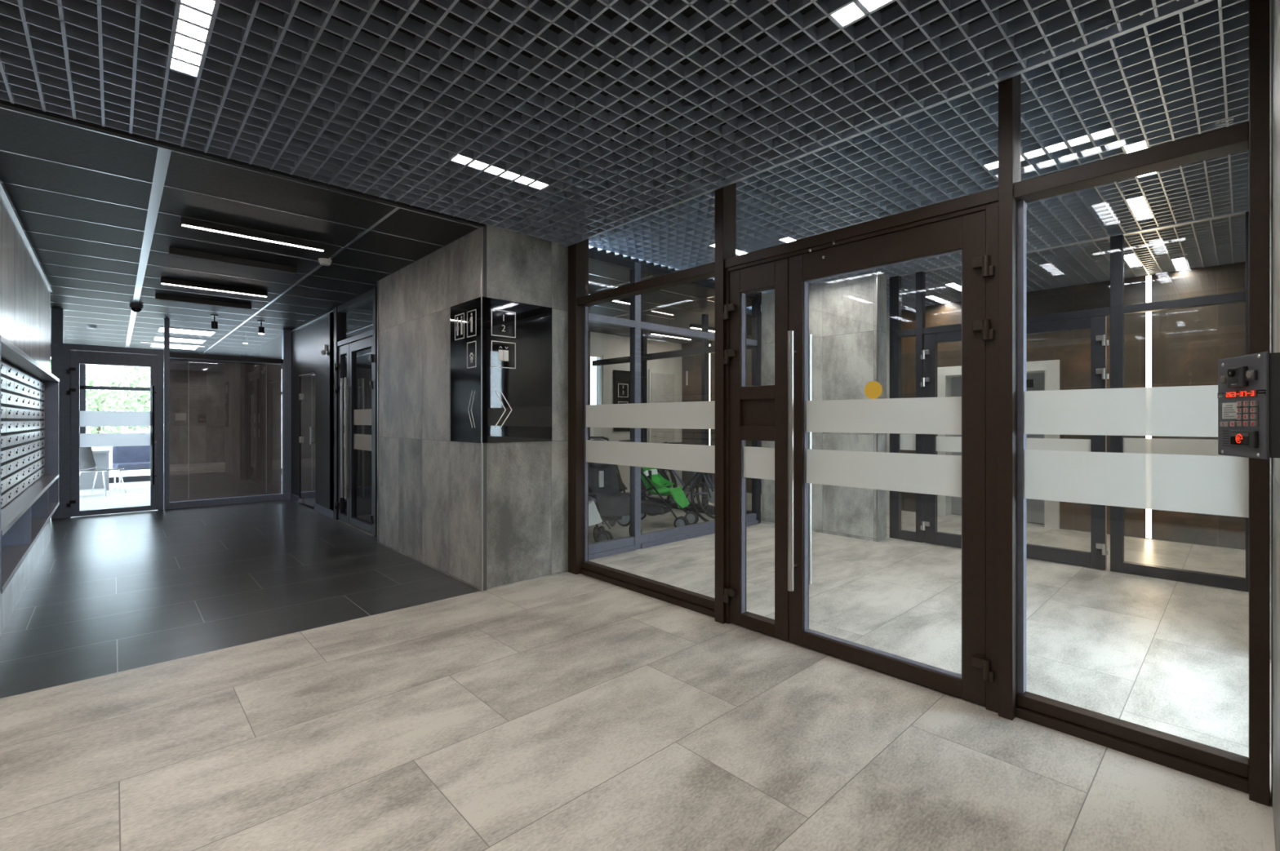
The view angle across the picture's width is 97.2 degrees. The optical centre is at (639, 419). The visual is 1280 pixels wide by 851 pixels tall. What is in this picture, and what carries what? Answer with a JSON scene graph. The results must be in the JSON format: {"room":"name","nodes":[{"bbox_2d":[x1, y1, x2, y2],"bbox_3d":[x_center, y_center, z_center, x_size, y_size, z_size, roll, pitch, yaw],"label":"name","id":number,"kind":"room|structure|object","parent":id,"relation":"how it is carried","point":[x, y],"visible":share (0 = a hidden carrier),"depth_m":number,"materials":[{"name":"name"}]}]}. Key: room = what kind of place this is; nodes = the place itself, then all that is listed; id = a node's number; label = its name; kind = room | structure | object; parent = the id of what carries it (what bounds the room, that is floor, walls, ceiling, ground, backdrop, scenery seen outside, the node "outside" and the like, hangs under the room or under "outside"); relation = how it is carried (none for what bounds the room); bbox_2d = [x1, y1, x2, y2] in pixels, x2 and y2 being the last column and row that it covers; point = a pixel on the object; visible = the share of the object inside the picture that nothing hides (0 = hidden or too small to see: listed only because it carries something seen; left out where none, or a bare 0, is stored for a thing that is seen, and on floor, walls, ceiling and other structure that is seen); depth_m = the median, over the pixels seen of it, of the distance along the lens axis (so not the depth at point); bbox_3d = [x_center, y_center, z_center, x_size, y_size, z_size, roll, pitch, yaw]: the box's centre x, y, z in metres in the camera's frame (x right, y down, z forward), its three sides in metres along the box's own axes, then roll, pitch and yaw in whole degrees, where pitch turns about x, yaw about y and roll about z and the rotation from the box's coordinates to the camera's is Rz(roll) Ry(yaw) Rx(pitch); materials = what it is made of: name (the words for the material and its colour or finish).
{"room":"lobby","nodes":[
{"label":"lobby","id":0,"kind":"room"},
{"bbox_2d":[0,190,50,636],"bbox_3d":[-4.889,-0.040,4.216,0.400,2.700,4.865,0,0,-43],"label":"wall","id":1,"kind":"structure","parent":0,"point":[24,293],"depth_m":4.21,"materials":[{"name":"grey paint"}]},
{"bbox_2d":[0,177,52,292],"bbox_3d":[-4.748,-1.407,4.354,0.035,0.035,4.875,0,0,-43],"label":"trim","id":2,"kind":"structure","parent":1,"relation":"on","point":[2,188],"depth_m":4.14,"materials":[{"name":"white"}]},
{"bbox_2d":[0,334,59,594],"bbox_3d":[-4.841,0.235,4.441,0.173,1.350,4.340,0,0,-43],"label":"cabinet","id":3,"kind":"object","parent":1,"relation":"attached to","point":[24,517],"visible":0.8,"depth_m":4.17,"materials":[{"name":"grey metal"}]},
{"bbox_2d":[0,359,6,508],"bbox_3d":[-4.024,0.090,3.502,0.061,0.970,0.818,0,0,-43],"label":"bank","id":4,"kind":"object","parent":3,"relation":"in","point":[3,366],"visible":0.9,"depth_m":3.73,"materials":[{"name":"black"}]},
{"bbox_2d":[5,361,20,503],"bbox_3d":[-4.583,0.090,4.101,0.061,0.970,0.818,0,0,-43],"label":"bank","id":5,"kind":"object","parent":3,"relation":"in","point":[13,373],"visible":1,"depth_m":4.09,"materials":[{"name":"black"}]},
{"bbox_2d":[20,369,31,493],"bbox_3d":[-5.142,0.090,4.701,0.061,0.970,0.818,0,0,-43],"label":"bank","id":6,"kind":"object","parent":3,"relation":"in","point":[25,379],"visible":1,"depth_m":4.67,"materials":[{"name":"black"}]},
{"bbox_2d":[0,474,58,536],"bbox_3d":[-4.840,0.595,4.442,0.170,0.030,4.220,0,0,-43],"label":"shelf","id":7,"kind":"object","parent":3,"relation":"attached to","point":[12,511],"depth_m":4.01,"materials":[{"name":"grey metal"}]},
{"bbox_2d":[31,375,40,484],"bbox_3d":[-5.701,0.090,5.301,0.061,0.970,0.818,0,0,-43],"label":"bank","id":8,"kind":"object","parent":3,"relation":"in","point":[36,384],"visible":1,"depth_m":5.31,"materials":[{"name":"black"}]},
{"bbox_2d":[40,380,44,476],"bbox_3d":[-6.148,0.090,5.780,0.061,0.970,0.408,0,0,-43],"label":"bank","id":9,"kind":"object","parent":3,"relation":"in","point":[42,385],"visible":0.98,"depth_m":5.79,"materials":[{"name":"black"}]},
{"bbox_2d":[0,147,444,483],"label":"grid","id":10,"kind":"structure","parent":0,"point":[82,366],"depth_m":5.13,"materials":[{"name":"metal"}]},
{"bbox_2d":[129,303,142,312],"bbox_3d":[-6.458,-1.429,7.241,0.130,0.102,0.130,0,0,-43],"label":"dome camera","id":11,"kind":"object","parent":10,"relation":"hanging from","point":[135,308],"visible":1,"depth_m":7.20,"materials":[{"name":"grey plastic"}]},
{"bbox_2d":[0,108,479,359],"bbox_3d":[-5.457,-1.530,8.711,5.700,0.100,12.215,0,0,-43],"label":"ceiling","id":12,"kind":"structure","parent":0,"point":[20,133],"depth_m":4.57,"materials":[{"name":"black metal"}]},
{"bbox_2d":[150,343,198,350],"bbox_3d":[-9.367,-1.472,11.365,0.720,0.015,0.600,0,0,-43],"label":"recessed light","id":13,"kind":"object","parent":12,"relation":"in","point":[157,345],"visible":1,"depth_m":11.31,"materials":[{"name":"white plastic"}]},
{"bbox_2d":[153,336,206,343],"bbox_3d":[-8.481,-1.472,10.414,0.720,0.015,0.600,0,0,-43],"label":"recessed light","id":14,"kind":"object","parent":12,"relation":"in","point":[156,338],"visible":1,"depth_m":10.33,"materials":[{"name":"white plastic"}]},
{"bbox_2d":[157,326,216,336],"bbox_3d":[-7.560,-1.472,9.427,0.720,0.015,0.600,0,0,-43],"label":"recessed light","id":15,"kind":"object","parent":12,"relation":"in","point":[178,331],"visible":1,"depth_m":9.38,"materials":[{"name":"white plastic"}]},
{"bbox_2d":[155,293,251,310],"bbox_3d":[-5.361,-1.451,6.965,0.940,0.058,0.060,0,0,-43],"label":"linear light","id":16,"kind":"object","parent":12,"relation":"attached to","point":[162,297],"visible":1,"depth_m":6.92,"materials":[{"name":"black metal"}]},
{"bbox_2d":[155,298,250,310],"bbox_3d":[-5.361,-1.425,6.965,0.924,0.006,0.028,0,0,-43],"label":"diffuser","id":17,"kind":"object","parent":16,"relation":"attached to","point":[184,300],"depth_m":6.97,"materials":[{"name":"grey metal"}]},
{"bbox_2d":[160,277,267,297],"bbox_3d":[-4.658,-1.451,6.212,0.940,0.058,0.060,0,0,-43],"label":"linear light","id":18,"kind":"object","parent":12,"relation":"attached to","point":[163,281],"visible":1,"depth_m":6.17,"materials":[{"name":"black"}]},
{"bbox_2d":[161,283,266,297],"bbox_3d":[-4.658,-1.425,6.212,0.924,0.006,0.028,0,0,-43],"label":"diffuser","id":19,"kind":"object","parent":18,"relation":"attached to","point":[185,285],"depth_m":6.20,"materials":[{"name":"white plastic"}]},
{"bbox_2d":[209,315,218,329],"bbox_3d":[-6.022,-1.383,7.990,0.100,0.193,0.100,0,0,-43],"label":"ceiling spotlight","id":20,"kind":"object","parent":12,"relation":"hanging from","point":[214,324],"visible":1,"depth_m":7.97,"materials":[{"name":"black plastic"}]},
{"bbox_2d":[168,247,297,274],"bbox_3d":[-3.693,-1.451,5.170,0.950,0.058,0.060,0,0,-43],"label":"linear light","id":21,"kind":"object","parent":12,"relation":"attached to","point":[172,251],"visible":1,"depth_m":5.12,"materials":[{"name":"black metal"}]},
{"bbox_2d":[180,216,324,251],"bbox_3d":[-3.008,-1.451,4.442,0.940,0.058,0.060,0,0,-43],"label":"linear light","id":22,"kind":"object","parent":12,"relation":"attached to","point":[186,222],"visible":1,"depth_m":4.39,"materials":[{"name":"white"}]},
{"bbox_2d":[257,320,265,334],"bbox_3d":[-5.669,-1.383,8.455,0.100,0.193,0.100,0,0,-43],"label":"ceiling spotlight","id":23,"kind":"object","parent":12,"relation":"hanging from","point":[260,330],"visible":1,"depth_m":8.43,"materials":[{"name":"black plastic"}]},
{"bbox_2d":[318,257,332,266],"bbox_3d":[-2.910,-1.458,5.217,0.110,0.045,0.110,0,0,-43],"label":"smoke detector","id":24,"kind":"object","parent":12,"relation":"attached to","point":[322,261],"visible":1,"depth_m":5.18,"materials":[{"name":"white plastic"}]},
{"bbox_2d":[291,309,351,512],"bbox_3d":[-4.454,-0.035,8.904,1.370,2.890,2.700,0,0,-43],"label":"wall","id":25,"kind":"structure","parent":0,"point":[308,342],"depth_m":8.05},
{"bbox_2d":[298,371,315,507],"bbox_3d":[-5.032,0.295,8.522,0.061,1.990,0.930,0,0,-43],"label":"door","id":26,"kind":"structure","parent":25,"relation":"in","point":[307,395],"depth_m":8.53,"materials":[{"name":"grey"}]},
{"bbox_2d":[289,310,333,333],"bbox_3d":[-4.893,-1.441,8.372,0.018,0.012,2.520,0,0,-43],"label":"trim","id":27,"kind":"structure","parent":25,"relation":"attached to","point":[333,310],"depth_m":8.20,"materials":[{"name":"white metal"}]},
{"bbox_2d":[290,493,333,519],"bbox_3d":[-4.885,1.260,8.366,0.015,0.100,2.500,0,0,-43],"label":"baseboard","id":28,"kind":"structure","parent":25,"relation":"attached to","point":[318,508],"depth_m":7.93,"materials":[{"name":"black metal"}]},
{"bbox_2d":[333,287,377,537],"bbox_3d":[-3.449,-0.085,6.902,0.225,2.790,1.600,0,0,-43],"label":"door","id":29,"kind":"structure","parent":25,"relation":"in","point":[347,417],"depth_m":7.00,"materials":[{"name":"metal"}]},
{"bbox_2d":[378,224,486,591],"bbox_3d":[-1.984,-0.285,5.178,0.038,3.190,2.320,0,0,-43],"label":"wall","id":30,"kind":"structure","parent":0,"point":[429,483],"depth_m":5.06,"materials":[{"name":"concrete"}]},
{"bbox_2d":[377,280,378,542],"bbox_3d":[-2.789,-0.085,6.011,0.012,2.790,0.012,0,0,-43],"label":"trim","id":31,"kind":"structure","parent":30,"relation":"attached to","point":[377,281],"depth_m":6.01,"materials":[{"name":"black metal"}]},
{"bbox_2d":[480,227,483,591],"bbox_3d":[-1.206,-0.085,4.316,0.012,2.790,0.012,0,0,-43],"label":"trim","id":32,"kind":"structure","parent":30,"relation":"attached to","point":[482,228],"depth_m":4.31,"materials":[{"name":"silver metal"}]},
{"bbox_2d":[329,308,681,515],"bbox_3d":[-1.675,-0.185,9.472,6.190,2.990,0.760,0,0,-43],"label":"wall","id":33,"kind":"structure","parent":0,"point":[610,346],"depth_m":9.93,"materials":[{"name":"paint"}]},
{"bbox_2d":[590,354,602,404],"bbox_3d":[-0.788,-0.590,9.862,0.300,1.100,0.060,0,0,-43],"label":"window","id":34,"kind":"structure","parent":33,"relation":"in","point":[600,357],"depth_m":9.93,"materials":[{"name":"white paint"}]},
{"bbox_2d":[613,369,630,431],"bbox_3d":[-0.267,-0.340,10.257,0.560,1.100,0.023,0,0,-43],"label":"wall sign","id":35,"kind":"object","parent":33,"relation":"attached to","point":[621,379],"visible":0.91,"depth_m":10.19,"materials":[{"name":"black"}]},
{"bbox_2d":[648,369,675,488],"bbox_3d":[0.458,0.180,10.873,0.720,2.260,0.100,0,0,-43],"label":"door","id":36,"kind":"structure","parent":33,"relation":"in","point":[661,384],"depth_m":10.86,"materials":[{"name":"white paint"}]},
{"bbox_2d":[486,224,568,590],"bbox_3d":[-0.946,-0.285,4.683,0.805,3.190,0.180,0,0,-43],"label":"wall","id":37,"kind":"structure","parent":0,"point":[527,482],"depth_m":4.61,"materials":[{"name":"concrete"}]},
{"bbox_2d":[0,99,485,228],"bbox_3d":[-3.264,-1.640,2.378,5.670,0.340,0.040,0,0,-43],"label":"trim","id":38,"kind":"structure","parent":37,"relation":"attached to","point":[3,104],"depth_m":3.17,"materials":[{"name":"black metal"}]},
{"bbox_2d":[450,296,551,443],"bbox_3d":[-1.160,-0.382,4.721,0.645,1.118,0.553,0,0,-43],"label":"sign","id":39,"kind":"object","parent":37,"relation":"attached to","point":[501,350],"visible":1,"depth_m":4.50,"materials":[{"name":"black glass"}]},
{"bbox_2d":[355,248,761,344],"bbox_3d":[-0.311,-1.570,8.324,6.300,0.100,4.200,0,0,-43],"label":"ceiling","id":40,"kind":"structure","parent":0,"point":[610,265],"depth_m":7.25,"materials":[{"name":"black metal"}]},
{"bbox_2d":[371,273,715,328],"bbox_3d":[-0.981,-1.518,7.284,3.900,0.004,3.493,0,0,-43],"label":"rails","id":41,"kind":"object","parent":40,"relation":"attached to","point":[588,273],"visible":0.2,"depth_m":7.20,"materials":[{"name":"white"}]},
{"bbox_2d":[588,291,630,304],"bbox_3d":[-0.397,-1.491,6.877,1.000,0.058,0.060,0,0,-43],"label":"linear light","id":42,"kind":"object","parent":40,"relation":"attached to","point":[627,301],"visible":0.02,"depth_m":7.02,"materials":[{"name":"white plastic"}]},
{"bbox_2d":[650,331,692,339],"bbox_3d":[0.560,-1.491,9.957,1.000,0.058,0.060,0,0,-43],"label":"linear light","id":43,"kind":"object","parent":40,"relation":"attached to","point":[651,332],"visible":0.59,"depth_m":9.91,"materials":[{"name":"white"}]},
{"bbox_2d":[689,324,715,332],"bbox_3d":[1.174,-1.491,9.299,1.000,0.058,0.060,0,0,-43],"label":"linear light","id":44,"kind":"object","parent":40,"relation":"attached to","point":[691,326],"visible":0.56,"depth_m":9.05,"materials":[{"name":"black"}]},
{"bbox_2d":[0,0,1198,244],"bbox_3d":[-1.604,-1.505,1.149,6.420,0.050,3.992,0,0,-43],"label":"ceiling","id":45,"kind":"structure","parent":0,"point":[104,63],"depth_m":2.50,"materials":[{"name":"black metal"}]},
{"bbox_2d":[169,0,215,77],"bbox_3d":[-1.740,-1.508,2.188,0.097,0.054,0.616,0,0,-43],"label":"ceiling light","id":46,"kind":"object","parent":45,"relation":"attached to","point":[193,3],"visible":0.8,"depth_m":2.19,"materials":[{"name":"white paint"}]},
{"bbox_2d":[451,155,547,189],"bbox_3d":[-0.827,-1.508,3.390,0.616,0.054,0.097,0,0,-43],"label":"ceiling light","id":47,"kind":"object","parent":45,"relation":"attached to","point":[481,167],"visible":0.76,"depth_m":3.40,"materials":[{"name":"white paint"}]},
{"bbox_2d":[830,0,892,26],"bbox_3d":[0.935,-1.508,1.876,0.097,0.054,0.616,0,0,-43],"label":"ceiling light","id":48,"kind":"object","parent":45,"relation":"attached to","point":[851,9],"visible":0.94,"depth_m":2.07,"materials":[{"name":"white paint"}]},
{"bbox_2d":[836,0,877,18],"bbox_3d":[0.935,-1.508,1.876,0.083,0.004,0.592,0,0,-43],"label":"diffuser","id":49,"kind":"object","parent":48,"relation":"attached to","point":[851,9],"depth_m":2.07,"materials":[{"name":"white plastic"}]},
{"bbox_2d":[0,481,1275,850],"bbox_3d":[-3.538,1.360,7.460,12.200,0.100,16.262,0,0,-43],"label":"floor","id":50,"kind":"structure","parent":0,"point":[564,712],"depth_m":2.62,"materials":[{"name":"tile"}]},
{"bbox_2d":[80,449,110,490],"bbox_3d":[-10.245,0.940,10.546,0.500,0.740,0.600,0,0,-43],"label":"side table","id":51,"kind":"object","parent":50,"relation":"on","point":[101,457],"visible":0.42,"depth_m":10.69,"materials":[{"name":"grey plastic"}]},
{"bbox_2d":[80,447,126,497],"bbox_3d":[-9.383,0.858,9.774,0.553,0.911,0.522,0,0,-13],"label":"lounge chair","id":52,"kind":"object","parent":50,"relation":"on","point":[86,460],"visible":0.72,"depth_m":9.82,"materials":[{"name":"plastic"}]},
{"bbox_2d":[112,445,150,492],"bbox_3d":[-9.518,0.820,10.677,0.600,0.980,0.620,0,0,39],"label":"sofa","id":53,"kind":"object","parent":50,"relation":"on","point":[129,458],"visible":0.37,"depth_m":10.65,"materials":[{"name":"blue fabric"}]},
{"bbox_2d":[164,318,291,510],"bbox_3d":[-6.365,-0.085,8.791,1.600,2.790,0.120,0,0,-43],"label":"glass wall","id":54,"kind":"structure","parent":50,"relation":"on","point":[286,361],"depth_m":8.88,"materials":[{"name":"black metal"}]},
{"bbox_2d":[51,307,164,519],"bbox_3d":[-7.345,-0.085,7.833,1.140,2.790,0.184,0,0,-43],"label":"door","id":55,"kind":"structure","parent":54,"relation":"in","point":[66,358],"depth_m":7.71,"materials":[{"name":"black metal"}]},
{"bbox_2d":[175,413,186,420],"bbox_3d":[-6.804,-0.045,8.364,0.125,0.110,0.003,0,0,-43],"label":"paper notice","id":56,"kind":"object","parent":54,"relation":"attached to","point":[179,416],"visible":1,"depth_m":8.36,"materials":[{"name":"white paper"}]},
{"bbox_2d":[169,357,281,502],"bbox_3d":[-6.462,0.142,8.858,1.440,2.185,0.050,0,0,-43],"label":"glass panel","id":57,"kind":"object","parent":54,"relation":"attached to","point":[228,444],"visible":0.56,"depth_m":8.82,"materials":[{"name":"brown"}]},
{"bbox_2d":[588,500,613,542],"bbox_3d":[-0.786,0.782,5.857,0.931,1.053,0.514,0,0,35],"label":"stroller","id":58,"kind":"object","parent":50,"relation":"on","point":[594,517],"visible":0.19,"depth_m":5.78,"materials":[{"name":"black plastic"}]},
{"bbox_2d":[588,436,641,542],"bbox_3d":[-0.410,0.755,6.481,0.540,1.106,0.977,0,0,-25],"label":"stroller","id":59,"kind":"object","parent":50,"relation":"on","point":[606,486],"visible":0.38,"depth_m":6.51,"materials":[{"name":"grey fabric"}]},
{"bbox_2d":[588,438,610,468],"bbox_3d":[-0.477,0.392,6.625,0.430,0.342,0.229,0,0,-25],"label":"hood","id":60,"kind":"object","parent":59,"relation":"attached to","point":[591,465],"depth_m":6.56,"materials":[{"name":"grey fabric"}]},
{"bbox_2d":[596,504,622,521],"bbox_3d":[-0.428,1.069,6.519,0.336,0.147,0.378,0,0,-25],"label":"basket","id":61,"kind":"object","parent":59,"relation":"on","point":[615,518],"depth_m":6.37,"materials":[{"name":"grey fabric"}]},
{"bbox_2d":[616,440,698,527],"bbox_3d":[0.216,0.782,6.997,0.931,1.053,0.514,0,0,23],"label":"stroller","id":62,"kind":"object","parent":50,"relation":"on","point":[654,482],"visible":0.71,"depth_m":6.89,"materials":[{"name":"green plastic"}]},
{"bbox_2d":[640,499,671,515],"bbox_3d":[0.179,1.080,7.013,0.360,0.140,0.320,0,0,23],"label":"basket","id":63,"kind":"object","parent":62,"relation":"on","point":[646,509],"depth_m":6.88,"materials":[{"name":"grey fabric"}]},
{"bbox_2d":[591,314,751,515],"bbox_3d":[0.368,-0.085,8.520,0.080,2.790,3.420,0,0,-43],"label":"glass wall","id":64,"kind":"structure","parent":50,"relation":"on","point":[704,350],"depth_m":8.17,"materials":[{"name":"metal"}]},
{"bbox_2d":[588,262,760,560],"bbox_3d":[0.409,-0.140,6.155,3.005,2.900,0.095,0,0,-43],"label":"window frame","id":65,"kind":"structure","parent":50,"relation":"on","point":[637,540],"depth_m":5.72,"materials":[{"name":"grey metal"}]},
{"bbox_2d":[640,442,715,521],"bbox_3d":[0.515,0.803,7.394,1.728,1.010,0.463,0,0,41],"label":"bicycle","id":66,"kind":"object","parent":50,"relation":"on","point":[711,496],"visible":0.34,"depth_m":7.22,"materials":[{"name":"black metal"}]},
{"bbox_2d":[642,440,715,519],"bbox_3d":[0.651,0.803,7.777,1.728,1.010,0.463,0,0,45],"label":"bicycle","id":67,"kind":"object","parent":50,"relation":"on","point":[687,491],"visible":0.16,"depth_m":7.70,"materials":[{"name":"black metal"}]},
{"bbox_2d":[889,271,924,542],"bbox_3d":[2.922,-0.140,6.177,0.080,2.900,0.350,0,0,-43],"label":"glass wall","id":68,"kind":"structure","parent":50,"relation":"on","point":[898,442],"depth_m":6.21,"materials":[{"name":"metal"}]},
{"bbox_2d":[568,0,1269,806],"bbox_3d":[0.805,-0.135,3.430,0.135,2.890,4.031,0,0,-43],"label":"glass wall","id":69,"kind":"structure","parent":50,"relation":"on","point":[1222,486],"depth_m":2.43,"materials":[{"name":"brown metal"}]},
{"bbox_2d":[723,201,998,713],"bbox_3d":[1.109,0.166,3.114,0.235,2.288,1.549,0,0,-43],"label":"door","id":70,"kind":"structure","parent":69,"relation":"in","point":[784,413],"depth_m":3.00,"materials":[{"name":"brown metal"}]},
{"bbox_2d":[864,381,882,399],"bbox_3d":[1.228,-0.157,2.973,0.002,0.094,0.094,0,0,-43],"label":"dot","id":71,"kind":"object","parent":70,"relation":"attached to","point":[873,389],"visible":1,"depth_m":2.97,"materials":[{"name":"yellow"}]},
{"bbox_2d":[562,0,1213,248],"bbox_3d":[0.725,-1.493,3.354,0.025,0.034,4.042,0,0,-43],"label":"trim","id":72,"kind":"structure","parent":69,"relation":"attached to","point":[1181,6],"depth_m":2.56,"materials":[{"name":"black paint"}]},
{"bbox_2d":[1110,211,1248,592],"bbox_3d":[4.391,-0.140,4.602,0.080,2.900,0.857,0,0,-43],"label":"window frame","id":73,"kind":"structure","parent":50,"relation":"on","point":[1118,444],"depth_m":4.74,"materials":[{"name":"metal"}]},
{"bbox_2d":[920,306,1110,569],"bbox_3d":[3.549,-0.144,5.467,0.132,2.892,1.555,0,0,-43],"label":"door","id":74,"kind":"structure","parent":73,"relation":"in","point":[1094,319],"depth_m":5.17,"materials":[{"name":"metal"}]},
{"bbox_2d":[886,210,1248,279],"bbox_3d":[3.232,-1.607,5.816,0.060,0.045,4.222,0,0,-43],"label":"trim","id":75,"kind":"structure","parent":73,"relation":"attached to","point":[1242,212],"depth_m":4.85,"materials":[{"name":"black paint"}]},
{"bbox_2d":[761,271,886,542],"bbox_3d":[2.130,-0.290,6.690,0.240,3.200,1.480,0,0,-43],"label":"wall pillar","id":76,"kind":"structure","parent":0,"point":[842,312],"depth_m":6.35,"materials":[{"name":"concrete"}]},
{"bbox_2d":[876,271,877,542],"bbox_3d":[2.547,-0.140,6.065,0.010,2.900,0.010,0,0,-43],"label":"trim","id":77,"kind":"structure","parent":76,"relation":"attached to","point":[877,272],"depth_m":6.06,"materials":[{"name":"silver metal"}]},
{"bbox_2d":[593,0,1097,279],"bbox_3d":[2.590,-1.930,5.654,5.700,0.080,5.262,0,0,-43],"label":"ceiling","id":78,"kind":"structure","parent":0,"point":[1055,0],"depth_m":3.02,"materials":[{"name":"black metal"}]},
{"bbox_2d":[588,0,1248,293],"bbox_3d":[1.954,-1.615,4.624,3.445,0.050,4.222,0,0,-43],"label":"ceiling","id":79,"kind":"structure","parent":0,"point":[1170,79],"depth_m":3.49,"materials":[{"name":"black metal"}]},
{"bbox_2d":[983,128,1115,170],"bbox_3d":[2.395,-1.618,3.337,0.100,0.054,0.634,0,0,-43],"label":"ceiling light","id":80,"kind":"object","parent":79,"relation":"attached to","point":[1108,133],"visible":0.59,"depth_m":3.31,"materials":[{"name":"white paint"}]},
{"bbox_2d":[1125,196,1153,220],"bbox_3d":[3.773,-1.618,4.261,0.634,0.054,0.100,0,0,-43],"label":"ceiling light","id":81,"kind":"object","parent":79,"relation":"attached to","point":[1140,198],"visible":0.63,"depth_m":4.27,"materials":[{"name":"white paint"}]},
{"bbox_2d":[1123,141,1156,177],"bbox_3d":[3.073,-1.618,3.463,0.634,0.054,0.100,0,0,-43],"label":"ceiling light","id":82,"kind":"object","parent":79,"relation":"attached to","point":[1133,147],"visible":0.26,"depth_m":3.32,"materials":[{"name":"white paint"}]},
{"bbox_2d":[1126,141,1146,152],"bbox_3d":[3.073,-1.618,3.463,0.610,0.004,0.086,0,0,-43],"label":"diffuser","id":83,"kind":"object","parent":82,"relation":"attached to","point":[1143,144],"depth_m":3.32,"materials":[{"name":"white plastic"}]},
{"bbox_2d":[681,261,1245,550],"bbox_3d":[3.485,-0.330,8.609,0.220,3.280,7.962,0,0,-43],"label":"wall","id":84,"kind":"structure","parent":0,"point":[1188,344],"depth_m":6.28,"materials":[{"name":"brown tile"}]},
{"bbox_2d":[709,342,711,483],"bbox_3d":[1.337,-0.090,10.763,0.024,2.800,0.040,0,0,-43],"label":"strip light","id":85,"kind":"object","parent":84,"relation":"attached to","point":[709,342],"visible":0.39,"depth_m":10.74,"materials":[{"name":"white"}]},
{"bbox_2d":[709,344,710,445],"bbox_3d":[1.329,-0.215,10.756,0.004,2.450,0.020,0,0,-43],"label":"diffuser","id":86,"kind":"object","parent":85,"relation":"attached to","point":[709,344],"depth_m":10.75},
{"bbox_2d":[937,360,1059,529],"bbox_3d":[4.626,0.295,7.356,0.260,2.030,1.400,0,0,-43],"label":"window","id":87,"kind":"structure","parent":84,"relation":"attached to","point":[1041,375],"depth_m":7.12,"materials":[{"name":"clear glass"}]},
{"bbox_2d":[1145,275,1152,539],"bbox_3d":[5.589,-0.140,6.203,0.024,2.900,0.056,0,0,-43],"label":"strip light","id":88,"kind":"object","parent":84,"relation":"attached to","point":[1148,278],"visible":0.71,"depth_m":6.19,"materials":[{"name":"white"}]},
{"bbox_2d":[1146,275,1151,538],"bbox_3d":[5.582,-0.140,6.196,0.004,2.880,0.044,0,0,-43],"label":"diffuser","id":89,"kind":"object","parent":88,"relation":"attached to","point":[1148,277],"depth_m":6.20,"materials":[{"name":"white plastic"}]},
{"bbox_2d":[746,213,1245,311],"bbox_3d":[3.722,-1.615,6.778,1.970,0.050,4.962,0,0,-43],"label":"ceiling","id":90,"kind":"structure","parent":0,"point":[1221,241],"depth_m":5.61,"materials":[{"name":"black paint"}]},
{"bbox_2d":[1124,253,1142,267],"bbox_3d":[4.927,-1.618,5.651,0.634,0.054,0.100,0,0,-43],"label":"ceiling light","id":91,"kind":"object","parent":90,"relation":"attached to","point":[1132,255],"visible":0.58,"depth_m":5.67,"materials":[{"name":"white paint"}]},
{"bbox_2d":[1171,257,1188,271],"bbox_3d":[5.529,-1.618,5.779,0.634,0.054,0.100,0,0,-43],"label":"ceiling light","id":92,"kind":"object","parent":90,"relation":"attached to","point":[1184,266],"visible":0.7,"depth_m":5.79,"materials":[{"name":"white paint"}]},
{"bbox_2d":[1269,0,1279,850],"bbox_3d":[1.939,-0.330,1.587,12.200,3.280,0.200,0,0,-43],"label":"wall","id":93,"kind":"structure","parent":0,"point":[1274,5],"depth_m":1.76,"materials":[{"name":"concrete"}]},
{"bbox_2d":[1217,351,1279,459],"bbox_3d":[1.449,-0.032,1.318,0.114,0.240,0.184,0,0,36],"label":"intercom","id":94,"kind":"object","parent":93,"relation":"attached to","point":[1248,395],"visible":1,"depth_m":1.30,"materials":[{"name":"black metal"}]},
{"bbox_2d":[1222,431,1230,446],"bbox_3d":[1.442,0.046,1.387,0.001,0.038,0.035,0,0,22],"label":"speaker grille","id":95,"kind":"object","parent":94,"relation":"attached to","point":[1223,431],"depth_m":1.39,"materials":[{"name":"grey metal"}]},
{"bbox_2d":[1245,369,1257,381],"bbox_3d":[1.402,-0.102,1.295,0.006,0.024,0.034,0,0,22],"label":"key reader","id":96,"kind":"object","parent":94,"relation":"on","point":[1251,375],"depth_m":1.29,"materials":[{"name":"silver metal"}]},
{"label":"outside","id":97,"kind":"structure","parent":0,"visible":0},
{"bbox_2d":[91,446,150,477],"bbox_3d":[-25.984,1.435,27.865,80.000,0.150,43.800,0,0,-43],"label":"ground","id":98,"kind":"structure","parent":97,"point":[146,472],"depth_m":14.95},
{"bbox_2d":[85,371,142,433],"bbox_3d":[-30.417,-0.708,31.784,3.749,4.136,3.682,0,0,-43],"label":"tree","id":99,"kind":"object","parent":98,"relation":"on","point":[93,393],"visible":0.38,"depth_m":31.71,"materials":[{"name":"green plant"}]},
{"bbox_2d":[109,366,150,433],"bbox_3d":[-23.381,-0.711,27.417,3.540,4.142,3.479,0,0,-43],"label":"tree","id":100,"kind":"object","parent":98,"relation":"on","point":[140,396],"visible":0.29,"depth_m":26.60,"materials":[{"name":"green plant"}]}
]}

